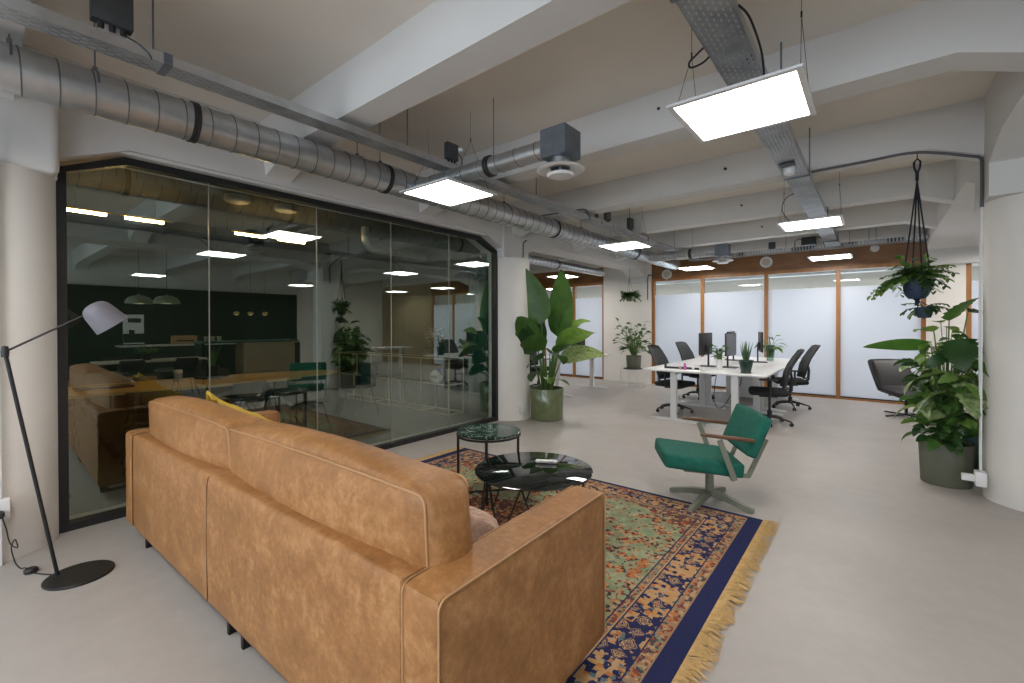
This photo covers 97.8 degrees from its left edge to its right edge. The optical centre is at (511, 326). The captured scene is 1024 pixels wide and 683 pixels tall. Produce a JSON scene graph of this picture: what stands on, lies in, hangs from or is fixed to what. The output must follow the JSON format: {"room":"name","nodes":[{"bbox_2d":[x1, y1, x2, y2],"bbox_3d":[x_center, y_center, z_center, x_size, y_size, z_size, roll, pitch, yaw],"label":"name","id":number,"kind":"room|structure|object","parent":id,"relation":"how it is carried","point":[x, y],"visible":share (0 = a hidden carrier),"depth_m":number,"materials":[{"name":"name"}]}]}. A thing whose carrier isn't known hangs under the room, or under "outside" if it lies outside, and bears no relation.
{"room":"open-plan office","nodes":[
{"label":"open-plan office","id":0,"kind":"room"},
{"bbox_2d":[0,0,31,99],"bbox_3d":[-1.397,-1.658,1.250,5.210,0.510,0.340,0,0,39],"label":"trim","id":1,"kind":"structure","parent":0,"point":[17,32],"depth_m":2.40,"materials":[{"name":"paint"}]},
{"bbox_2d":[0,161,58,562],"bbox_3d":[-3.515,0.224,2.985,0.670,2.540,0.670,0,0,39],"label":"column","id":2,"kind":"structure","parent":0,"point":[28,263],"depth_m":2.94,"materials":[{"name":"white paint"}]},
{"bbox_2d":[0,368,1,565],"bbox_3d":[-3.211,0.234,2.781,0.032,2.520,0.032,0,0,39],"label":"cable trunking","id":3,"kind":"object","parent":2,"relation":"attached to","point":[0,368],"visible":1,"depth_m":2.79,"materials":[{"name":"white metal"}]},
{"bbox_2d":[0,497,10,518],"bbox_3d":[-3.173,1.134,2.765,0.110,0.120,0.090,0,0,39],"label":"wall socket","id":4,"kind":"object","parent":2,"relation":"attached to","point":[5,507],"visible":1,"depth_m":2.78,"materials":[{"name":"white plastic"}]},
{"bbox_2d":[0,95,58,177],"bbox_3d":[-3.535,-1.331,2.981,0.630,0.590,0.670,0,0,39],"label":"column","id":5,"kind":"structure","parent":0,"point":[29,128],"depth_m":2.94,"materials":[{"name":"paint"}]},
{"bbox_2d":[67,235,320,415],"bbox_3d":[-4.622,-0.246,10.577,0.150,3.400,17.800,0,0,39],"label":"wall","id":6,"kind":"structure","parent":0,"point":[263,308],"depth_m":8.49,"materials":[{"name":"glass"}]},
{"bbox_2d":[67,186,171,223],"bbox_3d":[-4.413,-1.357,5.001,0.032,0.276,0.980,0,0,39],"label":"linear light","id":7,"kind":"object","parent":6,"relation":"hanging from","point":[74,208],"visible":0.86,"depth_m":4.97,"materials":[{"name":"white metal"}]},
{"bbox_2d":[224,193,249,204],"bbox_3d":[-3.154,-1.465,5.124,0.260,0.070,0.260,0,0,39],"label":"ceiling light","id":8,"kind":"object","parent":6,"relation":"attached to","point":[233,198],"visible":1,"depth_m":5.05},
{"bbox_2d":[66,168,457,261],"bbox_3d":[-4.555,-1.533,6.365,5.260,0.060,6.560,0,0,39],"label":"ceiling","id":9,"kind":"structure","parent":6,"relation":"attached to","point":[118,190],"depth_m":6.44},
{"bbox_2d":[231,225,309,243],"bbox_3d":[-3.363,-1.368,6.294,0.032,0.276,1.050,0,0,39],"label":"linear light","id":10,"kind":"object","parent":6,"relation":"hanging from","point":[237,232],"visible":1,"depth_m":6.25,"materials":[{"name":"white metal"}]},
{"bbox_2d":[274,203,297,213],"bbox_3d":[-2.807,-1.468,5.551,0.260,0.070,0.260,0,0,39],"label":"ceiling light","id":11,"kind":"object","parent":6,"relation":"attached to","point":[285,208],"visible":1,"depth_m":5.47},
{"bbox_2d":[361,226,426,259],"bbox_3d":[-1.876,-1.325,7.174,0.120,0.380,1.210,0,0,39],"label":"ventilation duct","id":12,"kind":"object","parent":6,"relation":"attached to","point":[368,245],"visible":1,"depth_m":6.97,"materials":[{"name":"metal"}]},
{"bbox_2d":[321,238,488,416],"bbox_3d":[-2.437,-0.244,8.945,5.300,3.400,0.100,0,0,39],"label":"wall","id":13,"kind":"structure","parent":0,"point":[355,291],"depth_m":8.68,"materials":[{"name":"glass"}]},
{"bbox_2d":[113,151,486,238],"bbox_3d":[-1.861,-1.371,5.170,0.430,0.045,4.840,0,0,39],"label":"trim","id":14,"kind":"structure","parent":13,"relation":"attached to","point":[127,154],"depth_m":4.39,"materials":[{"name":"paint"}]},
{"bbox_2d":[23,45,646,283],"bbox_3d":[-0.337,-1.509,7.023,0.460,0.880,17.700,0,0,39],"label":"beam","id":15,"kind":"structure","parent":13,"relation":"attached to","point":[83,137],"depth_m":4.04,"materials":[{"name":"paint"}]},
{"bbox_2d":[468,253,486,418],"bbox_3d":[-0.548,0.141,7.115,0.340,2.600,0.094,0,0,39],"label":"curtain","id":16,"kind":"object","parent":13,"relation":"hanging from","point":[477,263],"visible":0.98,"depth_m":7.08,"materials":[{"name":"fabric"}]},
{"bbox_2d":[480,225,527,258],"bbox_3d":[-0.119,-1.366,7.292,0.500,0.590,0.670,0,0,39],"label":"beam","id":17,"kind":"structure","parent":13,"relation":"attached to","point":[512,245],"depth_m":7.05,"materials":[{"name":"paint"}]},
{"bbox_2d":[488,257,529,420],"bbox_3d":[-0.049,0.189,7.254,0.670,2.540,0.670,0,0,39],"label":"column","id":18,"kind":"structure","parent":13,"relation":"attached to","point":[513,382],"depth_m":6.94,"materials":[{"name":"white paint"}]},
{"bbox_2d":[260,0,629,181],"bbox_3d":[-0.242,-1.669,2.673,5.210,0.510,0.340,0,0,39],"label":"beam","id":19,"kind":"structure","parent":0,"point":[446,44],"depth_m":2.77,"materials":[{"name":"paint"}]},
{"bbox_2d":[24,0,997,223],"bbox_3d":[1.967,-1.995,5.085,17.000,0.120,18.000,0,0,39],"label":"ceiling","id":20,"kind":"structure","parent":0,"point":[635,49],"depth_m":3.28,"materials":[{"name":"paint"}]},
{"bbox_2d":[0,23,680,269],"bbox_3d":[-0.574,-1.603,5.026,0.267,0.648,13.900,0,0,39],"label":"ventilation duct","id":21,"kind":"object","parent":20,"relation":"hanging from","point":[27,73],"visible":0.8,"depth_m":3.09,"materials":[{"name":"metal"}]},
{"bbox_2d":[0,0,698,258],"bbox_3d":[-0.235,-1.696,4.647,0.158,0.459,13.740,0,0,39],"label":"cable tray","id":22,"kind":"object","parent":20,"relation":"hanging from","point":[21,12],"visible":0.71,"depth_m":2.76,"materials":[{"name":"metal"}]},
{"bbox_2d":[89,0,151,59],"bbox_3d":[-2.043,-1.593,2.338,0.082,0.303,0.240,0,0,39],"label":"junction box","id":23,"kind":"object","parent":22,"relation":"attached to","point":[116,17],"visible":0.98,"depth_m":2.30,"materials":[{"name":"black plastic"}]},
{"bbox_2d":[444,141,462,164],"bbox_3d":[-0.532,-1.586,4.194,0.097,0.259,0.197,0,0,39],"label":"junction box","id":24,"kind":"object","parent":22,"relation":"attached to","point":[451,150],"visible":0.84,"depth_m":4.15,"materials":[{"name":"black plastic"}]},
{"bbox_2d":[399,111,497,206],"bbox_3d":[-0.581,-1.562,4.104,0.640,0.680,0.630,0,0,39],"label":"ceiling light","id":25,"kind":"object","parent":20,"relation":"hanging from","point":[447,191],"visible":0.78,"depth_m":4.06,"materials":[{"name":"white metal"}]},
{"bbox_2d":[406,180,490,205],"bbox_3d":[-0.580,-1.227,4.106,0.580,0.006,0.570,0,0,39],"label":"diffuser","id":26,"kind":"object","parent":25,"relation":"attached to","point":[444,192],"depth_m":4.09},
{"bbox_2d":[410,98,584,187],"bbox_3d":[-0.229,-1.520,3.806,1.873,0.803,0.356,0,0,39],"label":"duct","id":27,"kind":"object","parent":20,"relation":"hanging from","point":[559,145],"visible":0.91,"depth_m":3.37,"materials":[{"name":"metal"}]},
{"bbox_2d":[537,160,584,179],"bbox_3d":[0.361,-1.181,3.330,0.356,0.128,0.356,0,0,39],"label":"air diffuser","id":28,"kind":"object","parent":27,"relation":"attached to","point":[553,169],"depth_m":3.29,"materials":[{"name":"white metal"}]},
{"bbox_2d":[596,215,652,250],"bbox_3d":[1.744,-1.585,6.905,0.640,0.680,0.630,0,0,39],"label":"ceiling light","id":29,"kind":"object","parent":20,"relation":"hanging from","point":[634,244],"visible":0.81,"depth_m":6.83,"materials":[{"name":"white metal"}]},
{"bbox_2d":[601,242,648,250],"bbox_3d":[1.745,-1.250,6.907,0.580,0.006,0.570,0,0,39],"label":"diffuser","id":30,"kind":"object","parent":29,"relation":"attached to","point":[619,246],"depth_m":6.91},
{"bbox_2d":[648,243,732,263],"bbox_3d":[3.381,-1.557,8.514,1.543,0.803,0.356,0,0,39],"label":"duct","id":31,"kind":"object","parent":20,"relation":"hanging from","point":[722,251],"visible":0.99,"depth_m":8.34,"materials":[{"name":"metal"}]},
{"bbox_2d":[666,0,816,142],"bbox_3d":[1.304,-1.558,2.523,0.640,0.680,0.630,0,0,39],"label":"ceiling light","id":32,"kind":"object","parent":20,"relation":"hanging from","point":[781,96],"visible":0.97,"depth_m":2.47,"materials":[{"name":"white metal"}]},
{"bbox_2d":[674,71,809,139],"bbox_3d":[1.305,-1.223,2.525,0.580,0.006,0.570,0,0,39],"label":"diffuser","id":33,"kind":"object","parent":32,"relation":"attached to","point":[784,97],"depth_m":2.48,"materials":[{"name":"plastic"}]},
{"bbox_2d":[670,0,839,246],"bbox_3d":[1.720,-1.689,3.059,0.225,0.467,13.740,0,0,39],"label":"cable tray","id":34,"kind":"object","parent":20,"relation":"hanging from","point":[721,27],"visible":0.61,"depth_m":2.49,"materials":[{"name":"metal"}]},
{"bbox_2d":[738,4,764,74],"bbox_3d":[1.216,-1.381,2.236,0.031,0.265,0.426,0,0,44],"label":"power cable","id":35,"kind":"object","parent":34,"relation":"hanging from","point":[739,5],"visible":0.79,"depth_m":2.22,"materials":[{"name":"black plastic"}]},
{"bbox_2d":[688,234,928,261],"bbox_3d":[5.655,-1.738,8.945,4.060,0.460,0.304,0,0,39],"label":"cable tray","id":36,"kind":"object","parent":20,"relation":"hanging from","point":[897,240],"visible":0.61,"depth_m":8.59,"materials":[{"name":"metal"}]},
{"bbox_2d":[776,171,844,231],"bbox_3d":[3.620,-1.582,5.408,0.640,0.680,0.630,0,0,39],"label":"ceiling light","id":37,"kind":"object","parent":20,"relation":"hanging from","point":[834,220],"visible":0.94,"depth_m":5.36,"materials":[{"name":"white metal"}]},
{"bbox_2d":[780,216,841,230],"bbox_3d":[3.621,-1.247,5.410,0.580,0.006,0.570,0,0,39],"label":"diffuser","id":38,"kind":"object","parent":37,"relation":"attached to","point":[826,221],"depth_m":5.37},
{"bbox_2d":[807,230,852,260],"bbox_3d":[5.809,-1.604,8.152,0.640,0.680,0.630,0,0,39],"label":"ceiling light","id":39,"kind":"object","parent":20,"relation":"hanging from","point":[848,255],"visible":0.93,"depth_m":8.13,"materials":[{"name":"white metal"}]},
{"bbox_2d":[810,254,850,260],"bbox_3d":[5.810,-1.269,8.154,0.580,0.006,0.570,0,0,39],"label":"diffuser","id":40,"kind":"object","parent":39,"relation":"attached to","point":[836,256],"depth_m":8.13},
{"bbox_2d":[0,374,1023,682],"bbox_3d":[1.978,1.513,5.105,17.000,0.104,18.000,0,0,39],"label":"floor","id":41,"kind":"structure","parent":0,"point":[872,571],"depth_m":2.84,"materials":[{"name":"concrete"}]},
{"bbox_2d":[0,301,126,590],"bbox_3d":[-2.773,0.666,2.669,0.706,1.655,0.390,0,0,-15],"label":"floor lamp","id":42,"kind":"object","parent":41,"relation":"on","point":[101,316],"visible":1,"depth_m":2.65,"materials":[{"name":"black metal"}]},
{"bbox_2d":[122,372,159,433],"bbox_3d":[-5.080,1.070,6.194,0.491,0.825,0.442,0,0,39],"label":"shell chair","id":43,"kind":"object","parent":41,"relation":"on","point":[140,376],"visible":0.19,"depth_m":6.31,"materials":[{"name":"black plastic"}]},
{"bbox_2d":[121,389,173,474],"bbox_3d":[-3.879,1.075,4.765,0.442,0.825,0.491,0,0,-43],"label":"shell chair","id":44,"kind":"object","parent":41,"relation":"on","point":[135,403],"visible":0.51,"depth_m":4.56,"materials":[{"name":"black plastic"}]},
{"bbox_2d":[68,370,337,458],"bbox_3d":[-4.211,1.105,5.810,1.160,0.781,3.900,0,0,44],"label":"meeting table","id":45,"kind":"object","parent":41,"relation":"on","point":[81,398],"visible":0.66,"depth_m":5.64,"materials":[{"name":"brown wood"}]},
{"bbox_2d":[73,383,134,391],"bbox_3d":[-4.794,0.701,5.250,0.320,0.035,0.500,0,0,39],"label":"serving tray","id":46,"kind":"object","parent":45,"relation":"on","point":[116,385],"visible":1,"depth_m":5.17,"materials":[{"name":"brown wood"}]},
{"bbox_2d":[193,375,229,379],"bbox_3d":[-4.201,0.702,6.250,0.420,0.018,0.420,0,0,39],"label":"serving tray","id":47,"kind":"object","parent":45,"relation":"on","point":[219,376],"visible":0.84,"depth_m":6.21,"materials":[{"name":"black metal"}]},
{"bbox_2d":[204,346,220,377],"bbox_3d":[-4.193,0.458,6.258,0.203,0.486,0.202,0,0,9],"label":"potted snake plant","id":48,"kind":"object","parent":47,"relation":"on","point":[214,369],"visible":0.94,"depth_m":6.22,"materials":[{"name":"green plant"}]},
{"bbox_2d":[200,368,236,405],"bbox_3d":[-4.513,1.064,6.893,0.491,0.825,0.442,0,0,39],"label":"shell chair","id":49,"kind":"object","parent":41,"relation":"on","point":[224,391],"visible":0.36,"depth_m":6.99,"materials":[{"name":"black plastic"}]},
{"bbox_2d":[231,380,266,411],"bbox_3d":[-3.286,1.069,5.448,0.491,0.825,0.442,0,0,34],"label":"shell chair","id":50,"kind":"object","parent":41,"relation":"on","point":[240,392],"visible":0.53,"depth_m":5.31,"materials":[{"name":"black plastic"}]},
{"bbox_2d":[56,157,497,533],"bbox_3d":[-1.779,0.066,5.115,0.090,2.820,4.840,0,0,39],"label":"window","id":51,"kind":"structure","parent":41,"relation":"on","point":[65,525],"depth_m":3.57,"materials":[{"name":"black metal"}]},
{"bbox_2d":[288,374,331,433],"bbox_3d":[-2.775,1.063,6.125,0.491,0.825,0.442,0,0,41],"label":"shell chair","id":52,"kind":"object","parent":41,"relation":"on","point":[308,384],"visible":0.9,"depth_m":5.99,"materials":[{"name":"black plastic"}]},
{"bbox_2d":[341,364,378,416],"bbox_3d":[-2.572,1.054,7.593,0.442,0.825,0.491,0,0,34],"label":"shell chair","id":53,"kind":"object","parent":41,"relation":"on","point":[369,370],"visible":1,"depth_m":7.69,"materials":[{"name":"black plastic"}]},
{"bbox_2d":[126,395,605,682],"bbox_3d":[-1.151,0.972,2.562,3.198,1.035,1.015,0,0,38],"label":"leather sofa","id":54,"kind":"object","parent":41,"relation":"on","point":[334,558],"visible":1,"depth_m":1.63,"materials":[{"name":"brown leather"}]},
{"bbox_2d":[149,395,262,467],"bbox_3d":[-1.925,0.750,2.779,1.480,0.590,0.300,0,3,38],"label":"cushion","id":55,"kind":"object","parent":54,"relation":"on","point":[198,430],"depth_m":2.53,"materials":[{"name":"beige leather"}]},
{"bbox_2d":[206,390,271,420],"bbox_3d":[-1.917,0.720,3.193,0.700,0.555,0.382,0,0,39],"label":"throw pillow","id":56,"kind":"object","parent":54,"relation":"on","point":[209,396],"visible":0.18,"depth_m":3.12,"materials":[{"name":"yellow fabric"}]},
{"bbox_2d":[230,420,471,567],"bbox_3d":[-0.787,0.752,1.900,1.595,0.590,0.300,0,3,38],"label":"cushion","id":57,"kind":"object","parent":54,"relation":"on","point":[400,511],"depth_m":1.56,"materials":[{"name":"beige leather"}]},
{"bbox_2d":[469,506,498,540],"bbox_3d":[-0.243,0.890,1.828,0.408,0.231,0.301,0,0,39],"label":"throw pillow","id":58,"kind":"object","parent":54,"relation":"on","point":[482,522],"visible":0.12,"depth_m":1.80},
{"bbox_2d":[339,351,463,416],"bbox_3d":[-2.180,0.985,8.336,3.188,0.939,0.358,0,0,38],"label":"sideboard","id":59,"kind":"object","parent":41,"relation":"on","point":[405,367],"visible":0.92,"depth_m":8.18,"materials":[{"name":"beige metal"}]},
{"bbox_2d":[515,268,605,421],"bbox_3d":[0.680,0.246,6.973,1.298,2.424,0.966,0,0,-7],"label":"potted strelitzia","id":60,"kind":"object","parent":41,"relation":"on","point":[546,399],"visible":0.99,"depth_m":6.97,"materials":[{"name":"plant"}]},
{"bbox_2d":[544,354,611,396],"bbox_3d":[1.431,1.039,10.015,0.860,0.800,1.840,0,0,39],"label":"desk","id":61,"kind":"object","parent":41,"relation":"on","point":[557,382],"visible":0.31,"depth_m":10.40,"materials":[{"name":"metal"}]},
{"bbox_2d":[416,446,779,682],"bbox_3d":[-0.108,1.471,3.439,3.430,0.017,2.532,0,0,39],"label":"rug","id":62,"kind":"object","parent":41,"relation":"on","point":[670,567],"visible":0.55,"depth_m":2.68,"materials":[{"name":"fabric"}]},
{"bbox_2d":[456,423,520,505],"bbox_3d":[-0.205,1.190,3.950,0.568,0.557,0.568,0,0,39],"label":"side table","id":63,"kind":"object","parent":62,"relation":"on","point":[486,433],"visible":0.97,"depth_m":3.86,"materials":[{"name":"green stone"}]},
{"bbox_2d":[475,452,592,521],"bbox_3d":[0.160,1.259,3.322,0.872,0.417,0.872,0,0,39],"label":"coffee table","id":64,"kind":"object","parent":62,"relation":"on","point":[518,471],"visible":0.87,"depth_m":3.23,"materials":[{"name":"black glass"}]},
{"bbox_2d":[603,263,651,383],"bbox_3d":[3.024,-0.275,11.673,1.300,3.400,0.180,0,0,39],"label":"wall pier","id":65,"kind":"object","parent":41,"relation":"on","point":[615,281],"visible":0.5,"depth_m":11.65,"materials":[{"name":"white paint"}]},
{"bbox_2d":[620,367,645,388],"bbox_3d":[2.876,1.205,10.620,0.454,0.452,0.440,0,0,39],"label":"plant stand","id":66,"kind":"object","parent":41,"relation":"on","point":[625,368],"visible":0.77,"depth_m":10.58,"materials":[{"name":"white metal"}]},
{"bbox_2d":[613,317,653,368],"bbox_3d":[2.903,0.374,10.635,0.980,1.206,0.956,0,0,-36],"label":"potted plant","id":67,"kind":"object","parent":66,"relation":"on","point":[633,361],"visible":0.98,"depth_m":10.50,"materials":[{"name":"green plant"}]},
{"bbox_2d":[647,345,694,414],"bbox_3d":[2.721,0.883,7.676,0.675,1.129,0.745,0,0,-43],"label":"office chair","id":68,"kind":"object","parent":41,"relation":"on","point":[658,356],"visible":0.69,"depth_m":7.68,"materials":[{"name":"fabric"}]},
{"bbox_2d":[643,361,730,423],"bbox_3d":[2.975,1.048,7.498,0.860,0.800,1.840,0,0,39],"label":"desk","id":69,"kind":"object","parent":41,"relation":"on","point":[673,375],"visible":0.84,"depth_m":7.01,"materials":[{"name":"white laminate"}]},
{"bbox_2d":[699,333,715,366],"bbox_3d":[3.205,0.372,7.343,0.240,0.550,0.550,0,0,43],"label":"computer monitor","id":70,"kind":"object","parent":69,"relation":"on","point":[705,339],"visible":0.91,"depth_m":7.30,"materials":[{"name":"black plastic"}]},
{"bbox_2d":[675,341,715,399],"bbox_3d":[3.730,0.872,9.107,0.675,1.129,0.745,0,0,-37],"label":"office chair","id":71,"kind":"object","parent":41,"relation":"on","point":[686,353],"visible":0.45,"depth_m":9.22,"materials":[{"name":"fabric"}]},
{"bbox_2d":[655,403,771,513],"bbox_3d":[1.663,1.080,3.803,0.801,0.786,0.692,0,0,9],"label":"swivel armchair","id":72,"kind":"object","parent":41,"relation":"on","point":[746,429],"visible":1,"depth_m":3.60,"materials":[{"name":"fabric"}]},
{"bbox_2d":[683,355,751,405],"bbox_3d":[4.154,1.037,8.950,0.860,0.800,1.840,0,0,39],"label":"desk","id":73,"kind":"object","parent":41,"relation":"on","point":[709,391],"visible":0.45,"depth_m":8.53,"materials":[{"name":"white laminate"}]},
{"bbox_2d":[700,363,785,427],"bbox_3d":[3.651,1.050,6.950,0.860,0.800,1.840,0,0,39],"label":"desk","id":74,"kind":"object","parent":41,"relation":"on","point":[758,371],"visible":0.7,"depth_m":6.54,"materials":[{"name":"white laminate"}]},
{"bbox_2d":[709,344,728,369],"bbox_3d":[3.161,0.456,6.821,0.302,0.387,0.240,0,0,39],"label":"vase","id":75,"kind":"object","parent":74,"relation":"on","point":[718,355],"visible":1,"depth_m":6.80,"materials":[{"name":"ceramic"}]},
{"bbox_2d":[723,333,738,367],"bbox_3d":[3.470,0.372,7.131,0.240,0.550,0.550,0,0,41],"label":"computer monitor","id":76,"kind":"object","parent":74,"relation":"on","point":[730,338],"visible":0.83,"depth_m":7.10,"materials":[{"name":"black plastic"}]},
{"bbox_2d":[738,341,753,373],"bbox_3d":[3.306,0.420,6.310,0.196,0.465,0.196,0,0,39],"label":"aloe","id":77,"kind":"object","parent":74,"relation":"on","point":[746,365],"visible":1,"depth_m":6.26,"materials":[{"name":"green plant"}]},
{"bbox_2d":[739,377,752,397],"bbox_3d":[4.718,1.155,8.923,0.400,0.560,0.512,0,0,39],"label":"drawer pedestal","id":78,"kind":"object","parent":41,"relation":"on","point":[746,382],"visible":0.18,"depth_m":8.72,"materials":[{"name":"white metal"}]},
{"bbox_2d":[734,357,800,411],"bbox_3d":[4.829,1.038,8.402,0.860,0.800,1.840,0,0,39],"label":"desk","id":79,"kind":"object","parent":41,"relation":"on","point":[771,361],"visible":0.37,"depth_m":8.07,"materials":[{"name":"white laminate"}]},
{"bbox_2d":[748,349,804,427],"bbox_3d":[3.916,0.885,6.660,0.745,1.129,0.675,0,0,27],"label":"office chair","id":80,"kind":"object","parent":41,"relation":"on","point":[769,391],"visible":0.81,"depth_m":6.55,"materials":[{"name":"fabric"}]},
{"bbox_2d":[770,345,820,410],"bbox_3d":[4.994,0.875,7.896,0.745,1.129,0.675,0,0,19],"label":"office chair","id":81,"kind":"object","parent":41,"relation":"on","point":[806,359],"visible":0.76,"depth_m":7.84,"materials":[{"name":"fabric"}]},
{"bbox_2d":[868,359,936,416],"bbox_3d":[6.379,0.992,7.242,0.712,0.894,0.880,0,0,5],"label":"lounge chair","id":82,"kind":"object","parent":41,"relation":"on","point":[887,378],"visible":0.57,"depth_m":7.45,"materials":[{"name":"fabric"}]},
{"bbox_2d":[864,298,989,489],"bbox_3d":[3.983,0.604,4.119,0.989,1.722,0.863,0,0,-23],"label":"potted plant","id":83,"kind":"object","parent":41,"relation":"on","point":[943,455],"visible":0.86,"depth_m":4.07,"materials":[{"name":"plant"}]},
{"bbox_2d":[952,358,982,469],"bbox_3d":[4.634,0.846,4.404,0.530,1.230,0.562,0,0,-9],"label":"planter","id":84,"kind":"object","parent":41,"relation":"on","point":[972,440],"visible":0.02,"depth_m":4.33,"materials":[{"name":"ceramic"}]},
{"bbox_2d":[530,386,563,421],"bbox_3d":[0.555,1.213,7.120,0.536,0.490,0.536,0,0,39],"label":"pot","id":85,"kind":"object","parent":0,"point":[546,402],"depth_m":6.90,"materials":[{"name":"green ceramic"}]},
{"bbox_2d":[530,265,602,273],"bbox_3d":[0.779,-1.799,13.522,4.520,0.360,0.060,0,0,39],"label":"wall","id":86,"kind":"structure","parent":0,"point":[593,266],"depth_m":13.17,"materials":[{"name":"white paint"}]},
{"bbox_2d":[530,267,603,379],"bbox_3d":[0.784,-0.099,13.531,4.520,3.040,0.100,0,0,39],"label":"window","id":87,"kind":"structure","parent":86,"relation":"in","point":[592,309],"depth_m":12.49,"materials":[{"name":"white glass"}]},
{"bbox_2d":[416,0,1023,216],"bbox_3d":[0.913,-1.681,4.096,5.210,0.510,0.340,0,0,39],"label":"beam","id":88,"kind":"structure","parent":0,"point":[930,37],"depth_m":2.87,"materials":[{"name":"paint"}]},
{"bbox_2d":[738,360,753,372],"bbox_3d":[3.307,0.554,6.311,0.196,0.173,0.196,0,0,39],"label":"pot","id":89,"kind":"object","parent":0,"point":[745,365],"depth_m":6.25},
{"bbox_2d":[509,97,984,236],"bbox_3d":[2.069,-1.693,5.520,5.210,0.510,0.340,0,0,39],"label":"beam","id":90,"kind":"structure","parent":0,"point":[958,127],"depth_m":4.57,"materials":[{"name":"paint"}]},
{"bbox_2d":[811,151,983,206],"bbox_3d":[3.518,-1.310,4.159,1.217,0.592,0.060,0,0,39],"label":"conduit","id":91,"kind":"object","parent":90,"relation":"attached to","point":[979,157],"visible":1,"depth_m":3.96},
{"bbox_2d":[980,207,982,470],"bbox_3d":[3.975,0.117,3.781,0.014,2.260,0.013,0,0,39],"label":"conduit","id":92,"kind":"object","parent":91,"relation":"attached to","point":[981,265],"visible":0.97,"depth_m":3.78,"materials":[{"name":"white metal"}]},
{"bbox_2d":[867,154,958,305],"bbox_3d":[3.648,-0.894,4.104,0.580,1.400,0.496,0,0,19],"label":"hanging planter","id":93,"kind":"object","parent":90,"relation":"hanging from","point":[916,281],"visible":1,"depth_m":4.05,"materials":[{"name":"black plant"}]},
{"bbox_2d":[900,301,950,319],"bbox_3d":[3.735,-0.152,4.046,0.337,0.180,0.241,0,0,32],"label":"hanging planter","id":94,"kind":"object","parent":93,"relation":"hanging from","point":[919,312],"visible":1,"depth_m":4.02,"materials":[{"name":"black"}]},
{"bbox_2d":[546,265,978,298],"bbox_3d":[7.536,-0.291,12.106,16.800,3.400,0.100,0,0,39],"label":"wall","id":95,"kind":"structure","parent":0,"point":[861,278],"depth_m":12.30,"materials":[{"name":"glass"}]},
{"bbox_2d":[656,264,978,284],"bbox_3d":[6.411,-1.297,10.242,7.200,0.280,0.280,0,0,39],"label":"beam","id":96,"kind":"structure","parent":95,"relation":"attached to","point":[884,268],"depth_m":10.24,"materials":[{"name":"wood"}]},
{"bbox_2d":[571,159,954,251],"bbox_3d":[3.224,-1.704,6.943,5.210,0.510,0.340,0,0,39],"label":"beam","id":97,"kind":"structure","parent":0,"point":[936,180],"depth_m":6.24,"materials":[{"name":"paint"}]},
{"bbox_2d":[615,199,936,261],"bbox_3d":[4.380,-1.716,8.366,5.210,0.510,0.340,0,0,39],"label":"beam","id":98,"kind":"structure","parent":0,"point":[900,211],"depth_m":7.90,"materials":[{"name":"paint"}]},
{"bbox_2d":[678,235,905,259],"bbox_3d":[5.515,-1.792,9.677,5.080,0.360,0.060,0,0,39],"label":"wall","id":99,"kind":"structure","parent":0,"point":[895,236],"depth_m":9.03,"materials":[{"name":"white paint"}]},
{"bbox_2d":[652,241,925,404],"bbox_3d":[5.522,-0.091,9.685,5.085,3.040,0.100,0,0,39],"label":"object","id":100,"kind":"structure","parent":99,"relation":"in","point":[841,320],"depth_m":9.20,"materials":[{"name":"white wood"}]},
{"bbox_2d":[653,224,925,252],"bbox_3d":[5.535,-1.727,9.790,5.210,0.510,0.340,0,0,39],"label":"beam","id":101,"kind":"structure","parent":99,"relation":"attached to","point":[900,229],"depth_m":8.83,"materials":[{"name":"paint"}]},
{"bbox_2d":[926,228,965,409],"bbox_3d":[7.667,-0.268,7.904,0.500,3.400,0.180,0,0,39],"label":"wall","id":102,"kind":"structure","parent":0,"point":[956,295],"depth_m":7.81,"materials":[{"name":"white paint"}]},
{"bbox_2d":[926,71,1023,265],"bbox_3d":[4.128,-1.502,3.399,0.680,0.880,17.700,0,0,39],"label":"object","id":103,"kind":"structure","parent":102,"relation":"attached to","point":[955,239],"depth_m":3.67,"materials":[{"name":"paint"}]},
{"bbox_2d":[918,438,975,489],"bbox_3d":[4.063,1.269,4.182,0.391,0.390,0.353,0,0,27],"label":"pot","id":104,"kind":"object","parent":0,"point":[941,467],"depth_m":4.06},
{"bbox_2d":[982,193,1023,511],"bbox_3d":[4.361,0.196,3.674,0.670,2.540,0.670,0,0,39],"label":"column","id":105,"kind":"structure","parent":0,"point":[1003,218],"depth_m":3.65,"materials":[{"name":"white paint"}]},
{"bbox_2d":[961,469,986,487],"bbox_3d":[3.921,1.277,3.793,0.150,0.120,0.105,0,0,39],"label":"wall socket","id":106,"kind":"object","parent":105,"relation":"attached to","point":[979,477],"visible":1,"depth_m":3.75,"materials":[{"name":"white plastic"}]},
{"bbox_2d":[978,230,980,469],"bbox_3d":[4.019,0.206,3.836,0.017,2.080,0.011,0,0,39],"label":"conduit","id":107,"kind":"object","parent":105,"relation":"attached to","point":[980,230],"visible":0.6,"depth_m":3.83,"materials":[{"name":"white metal"}]},
{"bbox_3d":[9.971,-1.784,6.059,5.400,0.360,0.060,0,0,39],"label":"wall","id":108,"kind":"structure","parent":0,"visible":0},
{"bbox_2d":[966,263,982,409],"bbox_3d":[8.773,-0.086,7.046,2.300,3.040,0.100,0,0,39],"label":"window","id":109,"kind":"structure","parent":108,"relation":"in","point":[972,287],"depth_m":7.69,"materials":[{"name":"white glass"}]},
{"bbox_3d":[-1.181,-1.711,10.520,5.260,0.510,0.340,0,0,39],"label":"trim","id":110,"kind":"structure","parent":0,"visible":0},
{"bbox_2d":[528,255,604,275],"bbox_3d":[0.875,-1.316,9.326,0.190,0.190,4.200,0,0,39],"label":"ventilation duct","id":111,"kind":"object","parent":110,"relation":"attached to","point":[534,260],"visible":0.7,"depth_m":9.51,"materials":[{"name":"metal"}]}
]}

